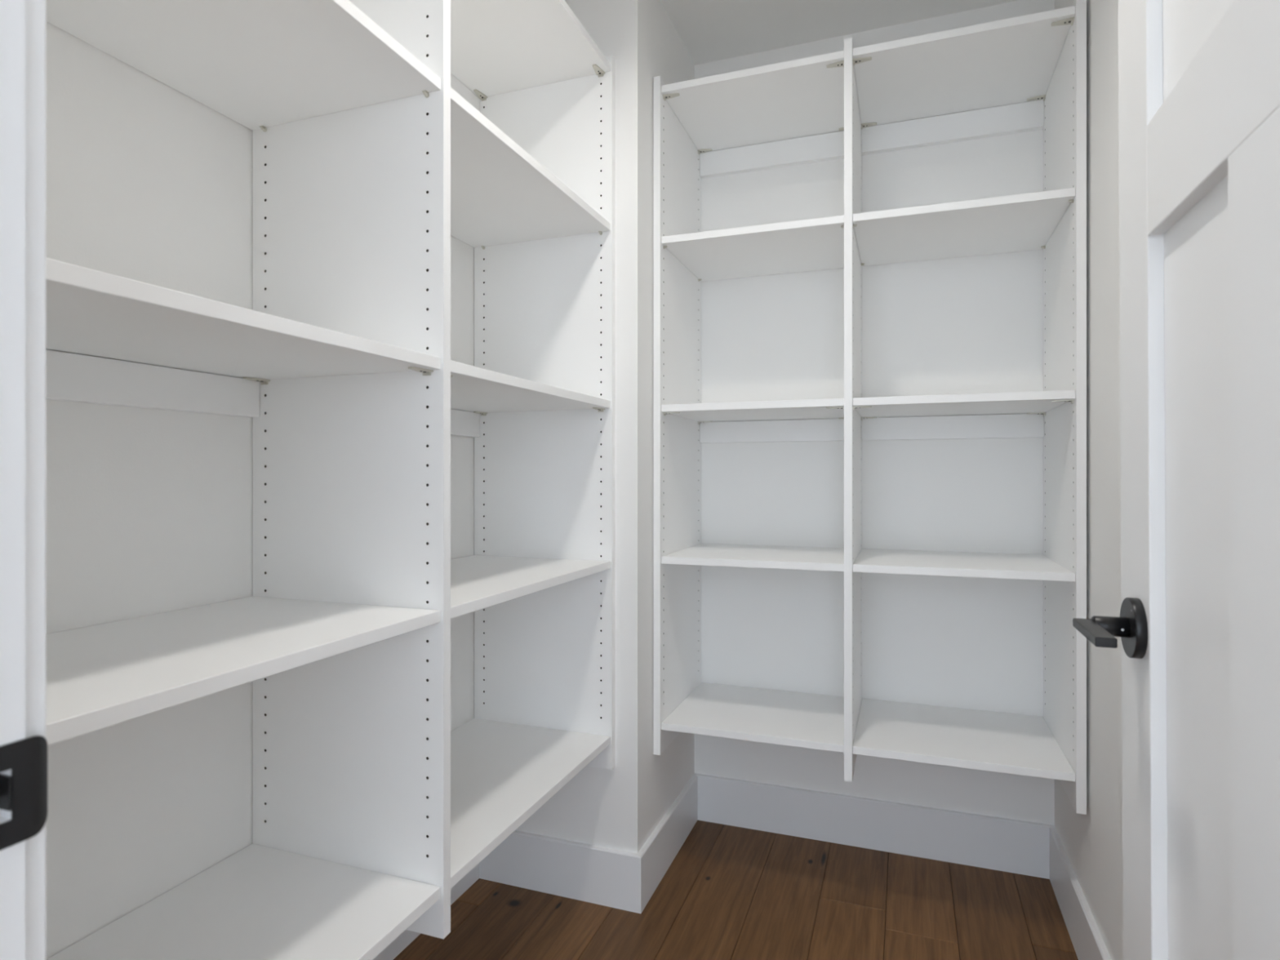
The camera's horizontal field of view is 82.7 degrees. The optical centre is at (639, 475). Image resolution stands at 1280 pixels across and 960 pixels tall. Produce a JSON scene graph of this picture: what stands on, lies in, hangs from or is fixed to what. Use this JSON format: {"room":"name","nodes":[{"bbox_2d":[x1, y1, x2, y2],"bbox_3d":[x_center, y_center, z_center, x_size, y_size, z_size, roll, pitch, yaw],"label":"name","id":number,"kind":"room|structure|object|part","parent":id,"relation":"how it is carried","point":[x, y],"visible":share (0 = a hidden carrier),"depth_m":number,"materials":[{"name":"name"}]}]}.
{"room":"food storage area","nodes":[
{"label":"food storage area","id":0,"kind":"room"},
{"bbox_2d":[45,21,474,959],"bbox_3d":[-0.781,-0.111,1.293,0.120,2.440,1.593,0,0,20],"label":"wall","id":1,"kind":"structure","parent":0,"point":[148,511],"depth_m":1.15,"materials":[{"name":"white paint"}]},
{"bbox_2d":[45,0,614,959],"bbox_3d":[-0.509,-0.162,1.261,0.411,1.829,1.468,0,0,20],"label":"shelving unit","id":2,"kind":"object","parent":1,"relation":"attached to","point":[384,131],"visible":1,"depth_m":1.24,"materials":[{"name":"white laminate"}]},
{"bbox_3d":[-0.817,-0.138,0.988,0.020,0.066,0.703,0,0,20],"label":"hanging rail","id":3,"kind":"part","parent":2,"relation":"part of","materials":[{"name":"white plastic"}]},
{"bbox_3d":[-0.634,0.229,0.921,0.405,0.019,0.703,0,0,20],"label":"shelf","id":4,"kind":"part","parent":2,"relation":"part of","materials":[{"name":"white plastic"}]},
{"bbox_3d":[-0.634,-0.182,0.921,0.405,0.019,0.703,0,0,20],"label":"shelf","id":5,"kind":"part","parent":2,"relation":"part of","materials":[{"name":"white plastic"}]},
{"bbox_3d":[-0.634,-0.636,0.921,0.405,0.019,0.703,0,0,20],"label":"shelf","id":6,"kind":"part","parent":2,"relation":"part of","materials":[{"name":"white plastic"}]},
{"bbox_3d":[-0.634,0.677,0.921,0.405,0.019,0.703,0,0,20],"label":"shelf","id":7,"kind":"part","parent":2,"relation":"part of","materials":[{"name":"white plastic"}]},
{"bbox_3d":[-0.508,-0.162,1.261,0.410,1.829,0.020,0,0,20],"label":"divider panel","id":8,"kind":"part","parent":2,"relation":"part of","materials":[{"name":"white plastic"}]},
{"bbox_3d":[-0.569,-0.138,1.668,0.020,0.066,0.703,0,0,20],"label":"hanging rail","id":9,"kind":"part","parent":2,"relation":"part of","materials":[{"name":"white plastic"}]},
{"bbox_3d":[-0.569,-0.997,1.668,0.020,0.074,0.703,0,0,20],"label":"hanging rail","id":10,"kind":"part","parent":2,"relation":"part of","materials":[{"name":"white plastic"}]},
{"bbox_3d":[-0.386,0.677,1.602,0.405,0.019,0.703,0,0,20],"label":"shelf","id":11,"kind":"part","parent":2,"relation":"part of","materials":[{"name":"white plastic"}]},
{"bbox_3d":[-0.386,0.229,1.602,0.405,0.019,0.703,0,0,20],"label":"shelf","id":12,"kind":"part","parent":2,"relation":"part of","materials":[{"name":"white plastic"}]},
{"bbox_3d":[-0.386,-0.182,1.602,0.405,0.019,0.703,0,0,20],"label":"shelf","id":13,"kind":"part","parent":2,"relation":"part of","materials":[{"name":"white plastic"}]},
{"bbox_3d":[-0.386,-0.636,1.602,0.405,0.019,0.703,0,0,20],"label":"shelf","id":14,"kind":"part","parent":2,"relation":"part of","materials":[{"name":"white plastic"}]},
{"bbox_3d":[-0.386,-1.045,1.602,0.405,0.019,0.703,0,0,20],"label":"shelf","id":15,"kind":"part","parent":2,"relation":"part of","materials":[{"name":"white plastic"}]},
{"bbox_3d":[-0.260,-0.162,1.941,0.410,1.829,0.020,0,0,20],"label":"panel","id":16,"kind":"part","parent":2,"relation":"part of","materials":[{"name":"white plastic"}]},
{"bbox_2d":[515,0,694,853],"bbox_3d":[-0.173,-0.111,2.267,0.594,2.440,0.653,0,0,20],"label":"wall","id":17,"kind":"structure","parent":0,"point":[620,807],"depth_m":1.88,"materials":[{"name":"white paint"}]},
{"bbox_2d":[373,774,697,959],"bbox_3d":[-0.385,1.037,1.490,0.488,0.143,1.991,0,0,20],"label":"baseboard","id":18,"kind":"structure","parent":17,"relation":"attached to","point":[620,879],"depth_m":1.92,"materials":[{"name":"white paint"}]},
{"bbox_2d":[393,820,1078,959],"bbox_3d":[-0.103,1.124,-0.283,5.200,0.030,5.397,0,0,20],"label":"floor","id":19,"kind":"structure","parent":0,"point":[729,892],"depth_m":1.84,"materials":[{"name":"brown wood"}]},
{"bbox_2d":[661,0,1018,65],"bbox_3d":[-0.103,-1.381,-0.283,5.200,0.100,5.397,0,0,20],"label":"ceiling","id":20,"kind":"structure","parent":0,"point":[709,30],"depth_m":2.11,"materials":[{"name":"paint"}]},
{"bbox_2d":[694,0,1054,825],"bbox_3d":[0.737,-0.111,2.219,1.149,2.440,0.120,0,0,20],"label":"wall","id":21,"kind":"structure","parent":0,"point":[974,324],"depth_m":2.16,"materials":[{"name":"white paint"}]},
{"bbox_2d":[653,0,1086,814],"bbox_3d":[0.586,-0.162,1.987,1.018,1.829,0.419,0,0,20],"label":"shelving unit","id":22,"kind":"object","parent":21,"relation":"attached to","point":[1027,73],"visible":0.99,"depth_m":1.95,"materials":[{"name":"white laminate"}]},
{"bbox_3d":[0.117,-0.162,2.157,0.020,1.829,0.418,0,0,20],"label":"panel","id":23,"kind":"part","parent":22,"relation":"part of","materials":[{"name":"white plastic"}]},
{"bbox_3d":[0.352,0.677,2.076,0.476,0.019,0.409,0,0,20],"label":"shelf","id":24,"kind":"part","parent":22,"relation":"part of","materials":[{"name":"white plastic"}]},
{"bbox_3d":[0.352,0.229,2.076,0.476,0.019,0.409,0,0,20],"label":"shelf","id":25,"kind":"part","parent":22,"relation":"part of","materials":[{"name":"white plastic"}]},
{"bbox_3d":[0.352,-0.182,2.076,0.476,0.019,0.409,0,0,20],"label":"shelf","id":26,"kind":"part","parent":22,"relation":"part of","materials":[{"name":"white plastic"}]},
{"bbox_3d":[0.352,-0.636,2.076,0.476,0.019,0.409,0,0,20],"label":"shelf","id":27,"kind":"part","parent":22,"relation":"part of","materials":[{"name":"white plastic"}]},
{"bbox_3d":[0.352,-1.045,2.076,0.476,0.019,0.409,0,0,20],"label":"shelf","id":28,"kind":"part","parent":22,"relation":"part of","materials":[{"name":"white plastic"}]},
{"bbox_3d":[0.419,-0.138,2.260,0.476,0.066,0.020,0,0,20],"label":"hanging rail","id":29,"kind":"part","parent":22,"relation":"part of","materials":[{"name":"white plastic"}]},
{"bbox_3d":[0.419,-0.997,2.260,0.476,0.074,0.020,0,0,20],"label":"hanging rail","id":30,"kind":"part","parent":22,"relation":"part of","materials":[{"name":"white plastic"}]},
{"bbox_3d":[0.584,-0.162,1.987,0.020,1.829,0.418,0,0,20],"label":"divider panel","id":31,"kind":"part","parent":22,"relation":"part of","materials":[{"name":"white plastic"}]},
{"bbox_3d":[0.888,-0.138,2.089,0.480,0.066,0.020,0,0,20],"label":"hanging rail","id":32,"kind":"part","parent":22,"relation":"part of","materials":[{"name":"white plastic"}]},
{"bbox_3d":[0.888,-0.997,2.089,0.480,0.074,0.020,0,0,20],"label":"hanging rail","id":33,"kind":"part","parent":22,"relation":"part of","materials":[{"name":"white plastic"}]},
{"bbox_3d":[0.820,0.677,1.905,0.480,0.019,0.409,0,0,20],"label":"shelf","id":34,"kind":"part","parent":22,"relation":"part of","materials":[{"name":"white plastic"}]},
{"bbox_3d":[0.820,0.229,1.905,0.480,0.019,0.409,0,0,20],"label":"shelf","id":35,"kind":"part","parent":22,"relation":"part of","materials":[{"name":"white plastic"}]},
{"bbox_3d":[0.820,-0.182,1.905,0.480,0.019,0.409,0,0,20],"label":"shelf","id":36,"kind":"part","parent":22,"relation":"part of","materials":[{"name":"white plastic"}]},
{"bbox_3d":[0.820,-0.636,1.905,0.480,0.019,0.409,0,0,20],"label":"shelf","id":37,"kind":"part","parent":22,"relation":"part of","materials":[{"name":"white plastic"}]},
{"bbox_3d":[0.820,-1.045,1.905,0.480,0.019,0.409,0,0,20],"label":"shelf","id":38,"kind":"part","parent":22,"relation":"part of","materials":[{"name":"white plastic"}]},
{"bbox_3d":[1.054,-0.162,1.815,0.020,1.829,0.418,0,0,20],"label":"panel","id":39,"kind":"part","parent":22,"relation":"part of","materials":[{"name":"white plastic"}]},
{"bbox_2d":[693,773,1055,879],"bbox_3d":[0.658,1.037,2.177,1.029,0.143,0.014,0,0,20],"label":"baseboard","id":40,"kind":"structure","parent":21,"relation":"attached to","point":[981,841],"depth_m":2.15,"materials":[{"name":"white paint"}]},
{"bbox_2d":[1054,0,1123,959],"bbox_3d":[0.836,-0.111,0.988,0.120,2.440,2.126,0,0,20],"label":"wall","id":41,"kind":"structure","parent":0,"point":[1091,842],"depth_m":1.53,"materials":[{"name":"white paint"}]},
{"bbox_2d":[1049,826,1111,959],"bbox_3d":[0.794,1.037,1.069,0.014,0.143,1.972,0,0,20],"label":"baseboard","id":42,"kind":"structure","parent":41,"relation":"attached to","point":[1087,941],"depth_m":1.72,"materials":[{"name":"white paint"}]},
{"bbox_3d":[-0.270,-0.111,0.323,1.503,2.440,0.120,0,0,20],"label":"wall","id":43,"kind":"structure","parent":0,"visible":0},
{"bbox_2d":[0,0,47,959],"bbox_3d":[-0.037,0.038,0.238,0.918,2.141,0.150,0,0,20],"label":"door frame","id":44,"kind":"structure","parent":43,"relation":"attached to","point":[23,740],"depth_m":0.41,"materials":[{"name":"white paint"}]},
{"bbox_3d":[-0.359,0.179,0.397,0.005,0.058,0.069,0,0,16],"label":"strike plate","id":45,"kind":"part","parent":44,"relation":"part of","materials":[{"name":"black metal"}]},
{"bbox_3d":[-0.396,0.081,0.441,0.085,2.056,0.015,0,0,20],"label":"casing","id":46,"kind":"part","parent":44,"relation":"part of","materials":[{"name":"white paint"}]},
{"bbox_2d":[1072,0,1279,959],"bbox_3d":[0.432,0.083,0.525,0.096,2.028,0.720,0,0,20],"label":"door","id":47,"kind":"structure","parent":43,"relation":"in","point":[1197,625],"depth_m":0.66,"materials":[{"name":"white paint"}]},
{"bbox_3d":[0.482,0.166,0.772,0.019,0.010,0.106,0,0,20],"label":"lever","id":48,"kind":"part","parent":47,"relation":"part of","materials":[{"name":"black metal"}]},
{"bbox_3d":[0.540,0.167,0.796,0.011,0.065,0.065,0,0,20],"label":"handle","id":49,"kind":"part","parent":47,"relation":"part of","materials":[{"name":"black metal"}]},
{"bbox_3d":[0.458,-0.591,0.516,0.007,0.449,0.506,0,0,20],"label":"panel","id":50,"kind":"part","parent":47,"relation":"part of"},
{"bbox_3d":[0.514,0.323,0.658,0.007,1.147,0.200,0,0,20],"label":"panel","id":51,"kind":"part","parent":47,"relation":"part of","materials":[{"name":"white paint"}]},
{"bbox_3d":[0.459,-0.308,0.515,0.035,0.116,0.506,0,0,20],"label":"rail","id":52,"kind":"part","parent":47,"relation":"part of","materials":[{"name":"white paint"}]}
]}

